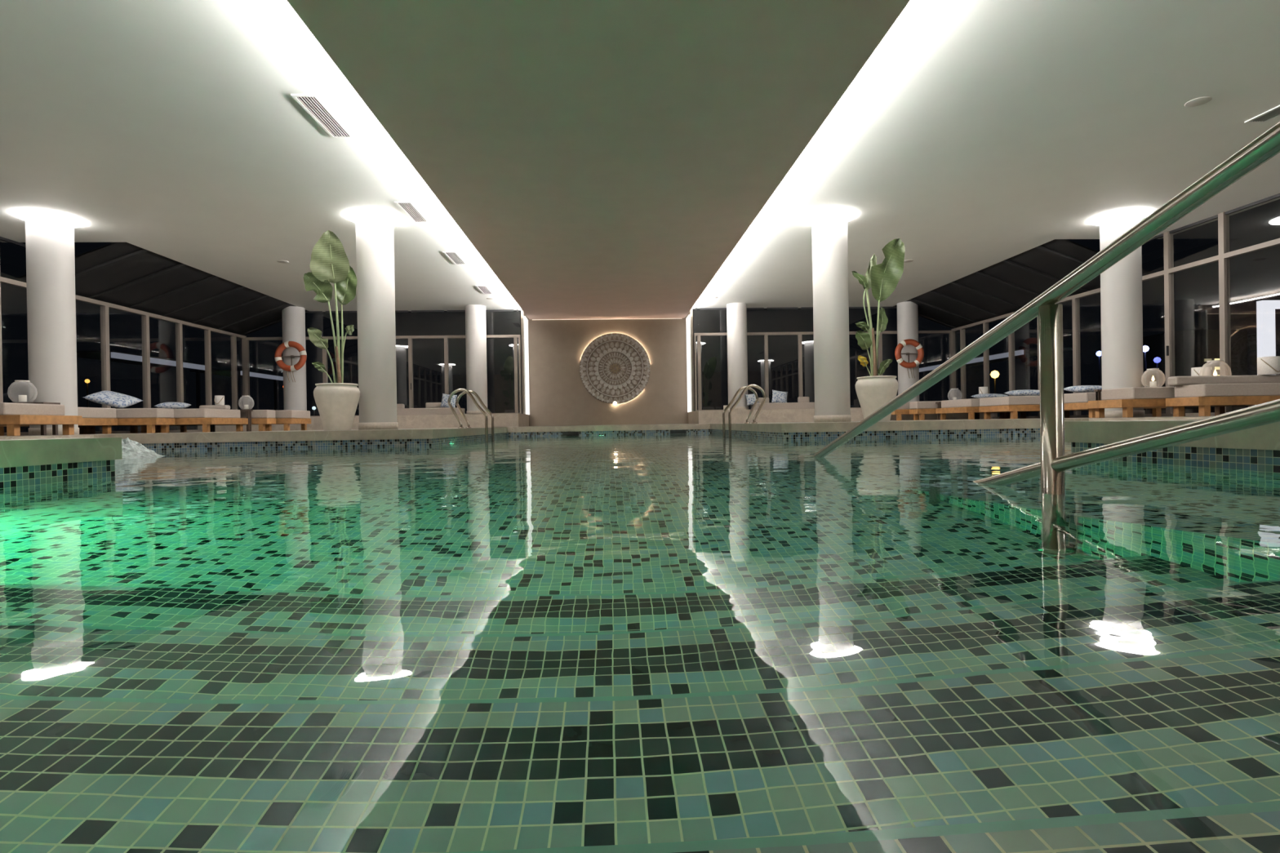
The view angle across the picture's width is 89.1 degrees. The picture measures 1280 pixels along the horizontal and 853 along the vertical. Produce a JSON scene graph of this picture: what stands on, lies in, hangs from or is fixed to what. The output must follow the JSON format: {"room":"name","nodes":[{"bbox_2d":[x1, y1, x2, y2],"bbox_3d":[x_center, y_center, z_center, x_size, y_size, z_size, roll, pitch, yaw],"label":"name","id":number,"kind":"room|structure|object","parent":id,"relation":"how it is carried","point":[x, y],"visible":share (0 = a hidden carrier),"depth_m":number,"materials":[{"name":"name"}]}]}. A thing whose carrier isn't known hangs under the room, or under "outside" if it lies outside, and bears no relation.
{"room":"spa","nodes":[
{"label":"spa","id":0,"kind":"room"},
{"bbox_2d":[14,242,308,335],"bbox_3d":[-9.033,-2.618,13.309,1.700,0.690,6.340,-1,0,-3],"label":"roof","id":1,"kind":"structure","parent":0,"point":[126,274],"depth_m":12.38,"materials":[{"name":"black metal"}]},
{"bbox_2d":[520,310,525,413],"bbox_3d":[-3.031,-1.474,17.106,0.060,3.047,0.670,-1,0,-3],"label":"wall","id":2,"kind":"structure","parent":0,"point":[522,313],"depth_m":16.77,"materials":[{"name":"beige paint"}]},
{"bbox_2d":[523,315,529,414],"bbox_3d":[-2.963,-1.573,16.953,0.054,2.530,0.640,-1,0,-3],"label":"light panel","id":3,"kind":"object","parent":2,"relation":"attached to","point":[526,353],"visible":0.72,"depth_m":16.72,"materials":[{"name":"white"}]},
{"bbox_2d":[0,415,1214,436],"bbox_3d":[-0.313,0.196,6.693,18.700,0.393,21.800,-1,0,-3],"label":"floor","id":4,"kind":"structure","parent":0,"point":[1211,415],"depth_m":10.07,"materials":[{"name":"tile"}]},
{"bbox_2d":[0,236,28,435],"bbox_3d":[-9.638,-1.361,10.226,0.090,2.997,1.050,-1,0,-3],"label":"window","id":5,"kind":"structure","parent":4,"relation":"on","point":[3,280],"depth_m":9.80,"materials":[{"name":"brown"}]},
{"bbox_2d":[13,402,60,435],"bbox_3d":[-8.242,-0.094,8.570,0.950,0.432,0.260,-1,0,-3],"label":"side table","id":6,"kind":"object","parent":4,"relation":"on","point":[55,427],"visible":0.23,"depth_m":8.52,"materials":[{"name":"brown"}]},
{"bbox_2d":[0,402,82,435],"bbox_3d":[-8.252,-0.071,7.944,2.070,0.392,0.890,-1,0,-3],"label":"daybed","id":7,"kind":"object","parent":4,"relation":"on","point":[13,415],"visible":0.98,"depth_m":7.86,"materials":[{"name":"brown wood"}]},
{"bbox_2d":[0,402,64,415],"bbox_3d":[-8.349,-0.193,7.939,1.880,0.146,0.850,-1,0,-3],"label":"cushion","id":8,"kind":"object","parent":7,"relation":"on","point":[6,408],"depth_m":7.91,"materials":[{"name":"fabric"}]},
{"bbox_2d":[11,208,86,435],"bbox_3d":[-8.127,-1.380,8.987,0.770,2.997,0.770,-1,0,-3],"label":"column","id":9,"kind":"structure","parent":4,"relation":"on","point":[49,235],"depth_m":8.80,"materials":[{"name":"paint"}]},
{"bbox_2d":[0,407,117,435],"bbox_3d":[-8.847,-0.077,9.842,1.060,0.407,1.040,-1,0,-3],"label":"daybed","id":10,"kind":"object","parent":4,"relation":"on","point":[91,416],"visible":0.4,"depth_m":10.01,"materials":[{"name":"brown wood"}]},
{"bbox_2d":[77,407,115,418],"bbox_3d":[-8.849,-0.200,9.842,1.060,0.161,1.000,-1,0,-3],"label":"cushion","id":11,"kind":"object","parent":10,"relation":"on","point":[86,412],"depth_m":9.96,"materials":[{"name":"fabric"}]},
{"bbox_2d":[75,294,109,434],"bbox_3d":[-9.682,-1.060,11.281,0.090,2.387,1.060,-1,0,-3],"label":"window","id":12,"kind":"structure","parent":4,"relation":"on","point":[104,323],"depth_m":11.77,"materials":[{"name":"brown"}]},
{"bbox_2d":[78,408,175,434],"bbox_3d":[-8.628,-0.084,10.714,1.580,0.407,0.460,-1,0,-3],"label":"daybed","id":13,"kind":"object","parent":4,"relation":"on","point":[150,417],"visible":0.55,"depth_m":10.53,"materials":[{"name":"brown wood"}]},
{"bbox_2d":[83,391,142,408],"bbox_3d":[-8.706,-0.452,10.749,0.633,0.306,0.482,-1,0,-8],"label":"pillow","id":14,"kind":"object","parent":13,"relation":"on","point":[114,399],"visible":1,"depth_m":10.61,"materials":[{"name":"fabric"}]},
{"bbox_2d":[115,408,173,418],"bbox_3d":[-8.630,-0.207,10.713,1.580,0.161,0.420,-1,0,-3],"label":"cushion","id":15,"kind":"object","parent":13,"relation":"on","point":[123,413],"depth_m":10.53,"materials":[{"name":"fabric"}]},
{"bbox_2d":[106,302,149,433],"bbox_3d":[-9.732,-1.063,12.330,0.090,2.387,1.040,-1,0,-3],"label":"window","id":16,"kind":"structure","parent":4,"relation":"on","point":[144,314],"depth_m":12.80,"materials":[{"name":"brown"}]},
{"bbox_2d":[147,312,182,432],"bbox_3d":[-9.780,-1.067,13.349,0.090,2.387,1.000,-1,0,-3],"label":"window","id":17,"kind":"structure","parent":4,"relation":"on","point":[178,322],"depth_m":13.80,"materials":[{"name":"brown"}]},
{"bbox_2d":[86,408,248,434],"bbox_3d":[-8.389,-0.092,11.576,2.140,0.407,1.120,-1,0,-3],"label":"daybed","id":18,"kind":"object","parent":4,"relation":"on","point":[205,417],"visible":0.62,"depth_m":11.12,"materials":[{"name":"fabric"}]},
{"bbox_2d":[154,402,191,408],"bbox_3d":[-8.238,-0.369,11.472,0.422,0.132,0.417,-1,0,-14],"label":"pillow","id":19,"kind":"object","parent":18,"relation":"on","point":[165,405],"visible":0.92,"depth_m":11.32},
{"bbox_2d":[173,408,240,417],"bbox_3d":[-8.451,-0.214,11.573,2.020,0.161,1.080,-1,0,-3],"label":"cushion","id":20,"kind":"object","parent":18,"relation":"on","point":[196,412],"depth_m":11.11,"materials":[{"name":"fabric"}]},
{"bbox_2d":[181,320,210,432],"bbox_3d":[-9.827,-1.070,14.343,0.090,2.387,0.990,-1,0,-3],"label":"window","id":21,"kind":"structure","parent":4,"relation":"on","point":[206,330],"depth_m":14.79,"materials":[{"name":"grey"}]},
{"bbox_2d":[141,409,276,433],"bbox_3d":[-8.302,-0.097,12.481,2.400,0.407,0.360,-1,0,-3],"label":"daybed","id":22,"kind":"object","parent":4,"relation":"on","point":[264,419],"visible":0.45,"depth_m":12.37,"materials":[{"name":"brown wood"}]},
{"bbox_2d":[240,409,275,418],"bbox_3d":[-8.303,-0.220,12.481,2.400,0.161,0.320,-1,0,-3],"label":"cushion","id":23,"kind":"object","parent":22,"relation":"on","point":[256,414],"depth_m":12.37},
{"bbox_2d":[209,327,236,409],"bbox_3d":[-9.875,-1.074,15.351,0.090,2.387,1.030,-1,0,-3],"label":"window","id":24,"kind":"structure","parent":4,"relation":"on","point":[213,330],"depth_m":15.82,"materials":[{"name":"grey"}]},
{"bbox_2d":[157,409,311,432],"bbox_3d":[-8.197,-0.102,13.127,2.670,0.407,0.840,-1,0,-3],"label":"daybed","id":25,"kind":"object","parent":4,"relation":"on","point":[285,417],"visible":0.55,"depth_m":12.87,"materials":[{"name":"brown wood"}]},
{"bbox_2d":[275,409,310,418],"bbox_3d":[-8.199,-0.225,13.126,2.670,0.161,0.800,-1,0,-3],"label":"cushion","id":26,"kind":"object","parent":25,"relation":"on","point":[280,414],"depth_m":12.81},
{"bbox_2d":[235,333,246,409],"bbox_3d":[-9.911,-1.076,16.106,0.090,2.387,0.480,-1,0,-3],"label":"window","id":27,"kind":"structure","parent":4,"relation":"on","point":[237,335],"depth_m":16.30,"materials":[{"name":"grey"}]},
{"bbox_2d":[313,382,359,431],"bbox_3d":[-4.072,-0.258,8.746,0.570,0.622,0.570,-1,0,-3],"label":"plant pot","id":28,"kind":"object","parent":4,"relation":"on","point":[336,403],"visible":0.98,"depth_m":8.56,"materials":[{"name":"white ceramic"}]},
{"bbox_2d":[303,230,356,382],"bbox_3d":[-4.160,-1.567,8.730,0.686,2.111,0.213,-1,0,-3],"label":"banana plant","id":29,"kind":"object","parent":28,"relation":"on","point":[329,262],"visible":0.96,"depth_m":8.71,"materials":[{"name":"green plant"}]},
{"bbox_2d":[344,208,403,430],"bbox_3d":[-3.726,-1.454,9.195,0.770,2.997,0.770,-1,0,-3],"label":"column","id":30,"kind":"structure","parent":4,"relation":"on","point":[375,239],"depth_m":8.98,"materials":[{"name":"paint"}]},
{"bbox_2d":[197,408,997,433],"bbox_3d":[-0.757,-0.136,15.957,18.400,0.407,1.950,-1,0,-3],"label":"platform","id":31,"kind":"object","parent":4,"relation":"on","point":[775,415],"visible":0.25,"depth_m":15.07,"materials":[{"name":"stone"}]},
{"bbox_2d":[244,311,324,416],"bbox_3d":[-8.926,-1.552,16.391,1.930,2.690,0.090,-1,0,-3],"label":"window","id":32,"kind":"structure","parent":31,"relation":"on","point":[247,339],"depth_m":16.33,"materials":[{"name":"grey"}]},
{"bbox_2d":[281,306,306,410],"bbox_3d":[-8.457,-1.558,15.912,0.524,2.690,0.524,-1,0,-3],"label":"column","id":33,"kind":"structure","parent":31,"relation":"on","point":[295,393],"depth_m":15.70,"materials":[{"name":"paint"}]},
{"bbox_2d":[274,341,306,382],"bbox_3d":[-8.351,-1.552,15.569,0.737,0.990,0.192,-1,0,-3],"label":"life ring","id":34,"kind":"object","parent":33,"relation":"hanging from","point":[303,355],"visible":1,"depth_m":15.49,"materials":[{"name":"brown plastic"}]},
{"bbox_2d":[324,310,410,408],"bbox_3d":[-6.899,-1.586,16.487,2.130,2.690,0.090,-1,0,-3],"label":"window","id":35,"kind":"structure","parent":31,"relation":"on","point":[396,311],"depth_m":16.47,"materials":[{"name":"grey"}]},
{"bbox_2d":[409,310,446,408],"bbox_3d":[-5.385,-1.611,16.543,0.900,2.690,0.120,-1,0,-3],"label":"window","id":36,"kind":"structure","parent":31,"relation":"on","point":[411,337],"depth_m":16.52,"materials":[{"name":"brown"}]},
{"bbox_2d":[396,407,465,415],"bbox_3d":[-5.046,-0.353,15.753,1.420,0.170,0.850,-1,0,-3],"label":"bench cushion","id":37,"kind":"object","parent":31,"relation":"on","point":[400,411],"visible":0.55,"depth_m":15.33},
{"bbox_2d":[465,304,488,413],"bbox_3d":[-4.056,-1.631,16.121,0.524,2.690,0.524,-1,0,-3],"label":"column","id":38,"kind":"structure","parent":31,"relation":"on","point":[475,314],"depth_m":15.90,"materials":[{"name":"paint"}]},
{"bbox_2d":[445,309,516,413],"bbox_3d":[-4.057,-1.633,16.621,1.760,2.690,0.090,-1,0,-3],"label":"window","id":39,"kind":"structure","parent":31,"relation":"on","point":[447,337],"depth_m":16.60,"materials":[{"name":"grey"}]},
{"bbox_2d":[515,309,521,413],"bbox_3d":[-3.118,-1.649,16.666,0.120,2.690,0.090,-1,0,-3],"label":"window","id":40,"kind":"structure","parent":31,"relation":"on","point":[517,336],"depth_m":16.62,"materials":[{"name":"brown"}]},
{"bbox_2d":[693,307,700,410],"bbox_3d":[1.476,-1.725,16.883,0.120,2.690,0.090,-1,0,-3],"label":"window","id":41,"kind":"structure","parent":31,"relation":"on","point":[695,335],"depth_m":16.84,"materials":[{"name":"brown"}]},
{"bbox_2d":[697,307,767,410],"bbox_3d":[2.415,-1.741,16.927,1.760,2.690,0.090,-1,0,-3],"label":"window","id":42,"kind":"structure","parent":31,"relation":"on","point":[764,334],"depth_m":16.89,"materials":[{"name":"brown"}]},
{"bbox_2d":[726,302,748,409],"bbox_3d":[2.461,-1.740,16.429,0.524,2.690,0.524,-1,0,-3],"label":"column","id":43,"kind":"structure","parent":31,"relation":"on","point":[736,313],"depth_m":16.21,"materials":[{"name":"paint"}]},
{"bbox_2d":[751,402,814,409],"bbox_3d":[3.558,-0.496,16.160,1.450,0.170,0.850,-1,0,-3],"label":"bench cushion","id":44,"kind":"object","parent":31,"relation":"on","point":[772,406],"visible":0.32,"depth_m":15.74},
{"bbox_2d":[771,390,787,402],"bbox_3d":[3.478,-0.730,16.180,0.436,0.381,0.171,-1,0,1],"label":"pillow","id":45,"kind":"object","parent":44,"relation":"on","point":[777,396],"visible":0.89,"depth_m":16.13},
{"bbox_2d":[766,306,801,397],"bbox_3d":[3.743,-1.763,16.990,0.900,2.690,0.090,-1,0,-3],"label":"window","id":46,"kind":"structure","parent":31,"relation":"on","point":[795,308],"depth_m":16.96,"materials":[{"name":"brown"}]},
{"bbox_2d":[800,306,880,408],"bbox_3d":[5.256,-1.788,17.061,2.130,2.690,0.090,-1,0,-3],"label":"window","id":47,"kind":"structure","parent":31,"relation":"on","point":[802,308],"depth_m":17.03,"materials":[{"name":"brown"}]},
{"bbox_2d":[897,301,919,402],"bbox_3d":[6.862,-1.813,16.637,0.524,2.690,0.524,-1,0,-3],"label":"column","id":48,"kind":"structure","parent":31,"relation":"on","point":[907,311],"depth_m":16.43,"materials":[{"name":"paint"}]},
{"bbox_2d":[894,338,924,377],"bbox_3d":[6.741,-1.696,16.283,0.731,0.987,0.193,-1,0,-3],"label":"life ring","id":49,"kind":"object","parent":48,"relation":"hanging from","point":[917,344],"visible":1,"depth_m":16.21,"materials":[{"name":"orange plastic"}]},
{"bbox_2d":[880,306,953,399],"bbox_3d":[7.284,-1.822,17.157,1.930,2.690,0.090,-1,0,-3],"label":"window","id":50,"kind":"structure","parent":31,"relation":"on","point":[949,332],"depth_m":17.15,"materials":[{"name":"brown"}]},
{"bbox_2d":[802,208,857,422],"bbox_3d":[2.792,-1.562,9.503,0.770,2.997,0.770,-1,0,-3],"label":"column","id":51,"kind":"structure","parent":4,"relation":"on","point":[829,226],"depth_m":9.29,"materials":[{"name":"paint"}]},
{"bbox_2d":[855,375,898,421],"bbox_3d":[3.313,-0.381,9.096,0.570,0.622,0.570,-1,0,-3],"label":"plant pot","id":52,"kind":"object","parent":4,"relation":"on","point":[873,393],"visible":0.91,"depth_m":8.89,"materials":[{"name":"white ceramic"}]},
{"bbox_2d":[851,238,905,376],"bbox_3d":[3.325,-1.627,9.075,0.734,1.981,0.207,-1,0,-3],"label":"banana plant","id":53,"kind":"object","parent":52,"relation":"on","point":[883,278],"visible":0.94,"depth_m":9.05,"materials":[{"name":"green plant"}]},
{"bbox_2d":[891,401,1004,420],"bbox_3d":[6.905,-0.357,14.767,2.600,0.407,0.690,-1,0,-3],"label":"daybed","id":54,"kind":"object","parent":4,"relation":"on","point":[904,409],"visible":0.16,"depth_m":14.39,"materials":[{"name":"brown wood"}]},
{"bbox_2d":[951,326,964,399],"bbox_3d":[8.306,-1.379,16.967,0.090,2.387,0.480,-1,0,-3],"label":"window","id":55,"kind":"structure","parent":4,"relation":"on","point":[957,329],"depth_m":17.16,"materials":[{"name":"brown"}]},
{"bbox_2d":[909,400,1017,420],"bbox_3d":[7.083,-0.357,14.175,2.300,0.407,0.390,-1,0,-3],"label":"daybed","id":56,"kind":"object","parent":4,"relation":"on","point":[922,408],"visible":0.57,"depth_m":13.96,"materials":[{"name":"brown wood"}]},
{"bbox_2d":[909,400,941,408],"bbox_3d":[7.082,-0.480,14.174,2.300,0.161,0.350,-1,0,-3],"label":"cushion","id":57,"kind":"object","parent":56,"relation":"on","point":[926,404],"depth_m":13.96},
{"bbox_2d":[960,320,987,399],"bbox_3d":[8.342,-1.377,16.213,0.090,2.387,1.030,-1,0,-3],"label":"window","id":58,"kind":"structure","parent":4,"relation":"on","point":[975,324],"depth_m":16.68,"materials":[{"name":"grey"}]},
{"bbox_2d":[935,398,1038,419],"bbox_3d":[7.288,-0.356,13.233,1.980,0.407,1.190,-1,0,-3],"label":"daybed","id":59,"kind":"object","parent":4,"relation":"on","point":[970,406],"visible":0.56,"depth_m":13.00,"materials":[{"name":"brown wood"}]},
{"bbox_2d":[941,398,980,408],"bbox_3d":[7.336,-0.480,13.235,1.880,0.161,1.150,-1,0,-3],"label":"cushion","id":60,"kind":"object","parent":59,"relation":"on","point":[971,402],"depth_m":12.94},
{"bbox_2d":[983,313,1013,418],"bbox_3d":[8.390,-1.373,15.204,0.090,2.387,0.990,-1,0,-3],"label":"window","id":61,"kind":"structure","parent":4,"relation":"on","point":[986,322],"depth_m":15.65,"materials":[{"name":"brown"}]},
{"bbox_2d":[1008,311,1039,418],"bbox_3d":[8.437,-1.370,14.210,0.090,2.387,1.000,-1,0,-3],"label":"window","id":62,"kind":"structure","parent":4,"relation":"on","point":[1012,382],"depth_m":14.67,"materials":[{"name":"brown"}]},
{"bbox_2d":[978,395,1088,419],"bbox_3d":[7.434,-0.354,12.064,1.800,0.407,0.940,-1,0,-3],"label":"daybed","id":63,"kind":"object","parent":4,"relation":"on","point":[1012,404],"visible":0.58,"depth_m":11.60,"materials":[{"name":"fabric"}]},
{"bbox_2d":[979,395,1039,406],"bbox_3d":[7.432,-0.477,12.063,1.800,0.161,0.900,-1,0,-3],"label":"cushion","id":64,"kind":"object","parent":63,"relation":"on","point":[1008,401],"depth_m":11.60,"materials":[{"name":"fabric"}]},
{"bbox_2d":[1004,389,1039,395],"bbox_3d":[7.180,-0.621,12.051,0.600,0.130,0.499,-1,0,-3],"label":"pillow","id":65,"kind":"object","parent":63,"relation":"on","point":[1024,392],"visible":0.73,"depth_m":11.87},
{"bbox_2d":[1038,295,1079,417],"bbox_3d":[8.485,-1.366,13.191,0.090,2.387,1.040,-1,0,-3],"label":"window","id":66,"kind":"structure","parent":4,"relation":"on","point":[1069,298],"depth_m":12.70,"materials":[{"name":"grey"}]},
{"bbox_2d":[1073,288,1100,417],"bbox_3d":[8.535,-1.362,12.143,0.090,2.387,1.060,-1,0,-3],"label":"window","id":67,"kind":"structure","parent":4,"relation":"on","point":[1076,310],"depth_m":12.63,"materials":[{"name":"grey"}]},
{"bbox_2d":[1063,391,1166,417],"bbox_3d":[7.742,-0.354,10.827,1.300,0.407,0.940,-1,0,-3],"label":"daybed","id":68,"kind":"object","parent":4,"relation":"on","point":[1077,401],"visible":0.33,"depth_m":10.46,"materials":[{"name":"fabric"}]},
{"bbox_2d":[1063,385,1102,392],"bbox_3d":[7.441,-0.620,10.762,0.600,0.130,0.499,-1,0,-8],"label":"pillow","id":69,"kind":"object","parent":68,"relation":"on","point":[1079,388],"visible":0.66,"depth_m":10.62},
{"bbox_2d":[1063,391,1102,403],"bbox_3d":[7.740,-0.477,10.827,1.300,0.161,0.900,-1,0,-3],"label":"cushion","id":70,"kind":"object","parent":68,"relation":"on","point":[1077,397],"depth_m":10.51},
{"bbox_2d":[1088,208,1152,417],"bbox_3d":[7.192,-1.635,9.711,0.770,2.997,0.770,-1,0,-3],"label":"column","id":71,"kind":"structure","parent":4,"relation":"on","point":[1121,284],"depth_m":9.52,"materials":[{"name":"paint"}]},
{"bbox_2d":[1142,231,1173,417],"bbox_3d":[8.579,-1.664,11.087,0.090,2.997,1.050,-1,0,-3],"label":"window","id":72,"kind":"structure","parent":4,"relation":"on","point":[1163,273],"depth_m":10.59,"materials":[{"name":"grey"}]},
{"bbox_2d":[1088,386,1255,417],"bbox_3d":[7.460,-0.342,9.072,2.030,0.407,0.620,-1,0,-3],"label":"daybed","id":73,"kind":"object","parent":4,"relation":"on","point":[1127,399],"visible":0.59,"depth_m":8.77,"materials":[{"name":"fabric"}]},
{"bbox_2d":[1101,386,1174,399],"bbox_3d":[7.548,-0.466,9.075,1.850,0.161,0.580,-1,0,-3],"label":"cushion","id":74,"kind":"object","parent":73,"relation":"on","point":[1133,393],"depth_m":8.76,"materials":[{"name":"fabric"}]},
{"bbox_2d":[1165,213,1228,416],"bbox_3d":[8.612,-1.660,10.088,0.120,2.997,0.950,-1,0,-3],"label":"window","id":75,"kind":"structure","parent":4,"relation":"on","point":[1169,234],"depth_m":10.51,"materials":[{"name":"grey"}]},
{"bbox_2d":[1165,374,1279,417],"bbox_3d":[7.736,-0.403,8.399,1.540,0.527,0.490,-1,0,-3],"label":"daybed","id":76,"kind":"object","parent":4,"relation":"on","point":[1203,392],"visible":0.89,"depth_m":8.19,"materials":[{"name":"fabric"}]},
{"bbox_2d":[1191,366,1211,376],"bbox_3d":[7.925,-0.694,9.173,0.224,0.280,0.229,-1,0,-3],"label":"pillow","id":77,"kind":"object","parent":76,"relation":"on","point":[1206,371],"visible":0.3,"depth_m":9.10,"materials":[{"name":"beige fabric"}]},
{"bbox_2d":[1167,374,1279,386],"bbox_3d":[7.726,-0.608,8.543,1.540,0.118,0.160,-1,0,-3],"label":"cushion","id":78,"kind":"object","parent":76,"relation":"on","point":[1172,380],"depth_m":8.46,"materials":[{"name":"fabric"}]},
{"bbox_2d":[1174,382,1279,397],"bbox_3d":[7.785,-0.467,8.401,1.440,0.161,0.450,-1,0,-3],"label":"cushion","id":79,"kind":"object","parent":76,"relation":"on","point":[1185,389],"depth_m":8.17,"materials":[{"name":"fabric"}]},
{"bbox_2d":[1257,355,1279,375],"bbox_3d":[8.216,-0.793,8.485,0.234,0.230,0.240,-1,0,-3],"label":"pillow","id":80,"kind":"object","parent":76,"relation":"on","point":[1265,365],"visible":1,"depth_m":8.42,"materials":[{"name":"beige fabric"}]},
{"bbox_2d":[1220,193,1279,413],"bbox_3d":[8.675,-1.657,9.065,0.090,2.997,1.100,-1,0,-3],"label":"window","id":81,"kind":"structure","parent":4,"relation":"on","point":[1224,216],"depth_m":9.57,"materials":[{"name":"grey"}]},
{"bbox_2d":[520,309,694,426],"bbox_3d":[-0.854,-1.661,17.468,4.600,3.347,0.150,-1,0,-3],"label":"wall","id":82,"kind":"structure","parent":0,"point":[558,396],"depth_m":17.38,"materials":[{"name":"beige paint"}]},
{"bbox_2d":[579,333,650,404],"bbox_3d":[-0.665,-1.530,17.346,1.890,1.925,0.086,-1,0,-3],"label":"wall medallion","id":83,"kind":"object","parent":82,"relation":"attached to","point":[615,368],"visible":1,"depth_m":17.33,"materials":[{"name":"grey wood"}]},
{"bbox_2d":[0,0,1279,311],"bbox_3d":[-0.351,-3.120,6.330,18.700,0.250,21.100,-1,0,-3],"label":"ceiling","id":84,"kind":"structure","parent":0,"point":[976,135],"depth_m":6.83,"materials":[{"name":"white paint"}]},
{"bbox_2d":[290,93,354,137],"bbox_3d":[-3.005,-2.945,6.195,0.220,0.012,0.860,-1,0,-3],"label":"ceiling vent","id":85,"kind":"object","parent":84,"relation":"in","point":[312,104],"visible":1,"depth_m":6.15,"materials":[{"name":"white"}]},
{"bbox_2d":[394,201,429,222],"bbox_3d":[-3.137,-2.955,8.972,0.220,0.012,0.860,-1,0,-3],"label":"ceiling vent","id":86,"kind":"object","parent":84,"relation":"in","point":[408,208],"visible":1,"depth_m":8.96,"materials":[{"name":"grey"}]},
{"bbox_2d":[442,251,466,264],"bbox_3d":[-3.254,-2.964,11.449,0.220,0.012,0.860,-1,0,-3],"label":"ceiling vent","id":87,"kind":"object","parent":84,"relation":"in","point":[455,259],"visible":1,"depth_m":11.42,"materials":[{"name":"grey"}]},
{"bbox_2d":[286,0,910,319],"bbox_3d":[-0.362,-2.860,6.655,4.140,0.035,21.550,-1,0,-3],"label":"ceiling panel","id":88,"kind":"object","parent":84,"relation":"attached to","point":[604,159],"visible":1,"depth_m":5.88,"materials":[{"name":"grey paint"}]},
{"bbox_2d":[1184,96,1212,106],"bbox_3d":[5.304,-3.085,6.177,0.200,0.005,0.200,-1,0,-3],"label":"ceiling speaker","id":89,"kind":"object","parent":84,"relation":"attached to","point":[1201,100],"visible":1,"depth_m":6.17,"materials":[{"name":"grey"}]},
{"bbox_2d":[1244,105,1279,123],"bbox_3d":[6.284,-3.098,6.193,0.220,0.012,0.860,-1,0,-3],"label":"ceiling vent","id":90,"kind":"object","parent":84,"relation":"in","point":[1273,113],"visible":1,"depth_m":6.50,"materials":[{"name":"grey"}]},
{"bbox_2d":[0,428,1279,488],"bbox_3d":[-0.280,0.568,6.121,11.600,0.913,13.750,-1,0,-3],"label":"basin","id":91,"kind":"object","parent":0,"point":[1248,460],"visible":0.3,"depth_m":3.40,"materials":[{"name":"tile"}]},
{"bbox_2d":[0,433,1279,852],"bbox_3d":[-0.286,0.195,6.119,11.600,0.001,13.750,-1,0,-3],"label":"pool water","id":92,"kind":"object","parent":91,"relation":"in","point":[681,642],"visible":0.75,"depth_m":0.61,"materials":[{"name":"liquid"}]},
{"bbox_2d":[120,436,165,458],"bbox_3d":[-4.425,0.176,5.548,0.680,0.186,0.680,-1,0,-3],"label":"water jet","id":93,"kind":"object","parent":92,"relation":"on","point":[131,449],"visible":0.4,"depth_m":5.50,"materials":[{"name":"white liquid"}]},
{"bbox_2d":[0,417,1279,467],"bbox_3d":[-0.288,0.058,6.118,12.200,0.108,14.350,-1,0,-3],"label":"trim","id":94,"kind":"structure","parent":91,"relation":"on","point":[24,451],"depth_m":7.32,"materials":[{"name":"stone"}]},
{"bbox_2d":[447,388,493,441],"bbox_3d":[-2.483,0.210,9.644,0.587,1.526,0.584,-1,0,-3],"label":"pool ladder","id":95,"kind":"object","parent":94,"relation":"attached to","point":[465,391],"visible":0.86,"depth_m":9.39,"materials":[{"name":"silver metal"}]},
{"bbox_2d":[722,384,766,436],"bbox_3d":[1.568,0.142,9.836,0.587,1.526,0.584,-1,0,-3],"label":"pool ladder","id":96,"kind":"object","parent":94,"relation":"attached to","point":[748,387],"visible":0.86,"depth_m":9.58,"materials":[{"name":"silver metal"}]},
{"bbox_2d":[811,121,1279,494],"bbox_3d":[1.174,-0.040,1.632,0.110,2.120,5.301,-1,0,-3],"label":"stair handrail","id":97,"kind":"object","parent":91,"relation":"on","point":[1051,468],"visible":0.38,"depth_m":1.72,"materials":[{"name":"silver metal"}]},
{"bbox_2d":[688,309,693,411],"bbox_3d":[1.353,-1.547,17.313,0.060,3.047,0.670,-1,0,-3],"label":"wall","id":98,"kind":"structure","parent":0,"point":[691,312],"depth_m":16.98,"materials":[{"name":"beige paint"}]},
{"bbox_2d":[685,314,692,412],"bbox_3d":[1.297,-1.643,17.155,0.054,2.530,0.640,-1,0,-3],"label":"light panel","id":99,"kind":"object","parent":98,"relation":"attached to","point":[688,322],"visible":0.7,"depth_m":16.91,"materials":[{"name":"white"}]},
{"bbox_2d":[893,239,1151,328],"bbox_3d":[7.646,-2.895,14.097,1.700,0.690,6.340,-1,0,-3],"label":"roof","id":100,"kind":"structure","parent":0,"point":[1005,286],"depth_m":13.53,"materials":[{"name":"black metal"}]},
{"label":"outside","id":101,"kind":"structure","parent":0,"visible":0},
{"bbox_3d":[-1.174,0.429,24.974,120.000,0.100,110.000,-1,0,-3],"label":"ground","id":102,"kind":"structure","parent":101,"visible":0},
{"bbox_2d":[76,350,204,430],"bbox_3d":[-18.221,-0.895,23.462,2.250,3.120,5.000,-1,0,-3],"label":"canopy edge","id":103,"kind":"object","parent":102,"relation":"on","point":[115,356],"visible":0.42,"depth_m":23.27,"materials":[{"name":"white"}]},
{"bbox_2d":[189,369,283,410],"bbox_3d":[-18.538,-0.918,30.154,2.250,3.120,3.600,-1,0,-3],"label":"canopy edge","id":104,"kind":"object","parent":102,"relation":"on","point":[220,372],"visible":0.56,"depth_m":29.94,"materials":[{"name":"white"}]},
{"bbox_2d":[919,347,1072,416],"bbox_3d":[15.643,-1.490,30.218,2.250,3.140,10.100,-1,0,-3],"label":"canopy edge","id":105,"kind":"object","parent":102,"relation":"on","point":[1027,353],"visible":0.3,"depth_m":26.74,"materials":[{"name":"white"}]},
{"bbox_2d":[1142,328,1248,413],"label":"window","id":106,"kind":"structure","parent":102,"relation":"on","point":[1193,348],"depth_m":27.20,"materials":[{"name":"black"}]},
{"bbox_2d":[1256,300,1279,375],"bbox_3d":[21.810,-2.032,21.048,3.620,4.100,0.200,-1,0,-3],"label":"portal","id":107,"kind":"object","parent":102,"relation":"on","point":[1265,309],"visible":0.6,"depth_m":20.88,"materials":[{"name":"white"}]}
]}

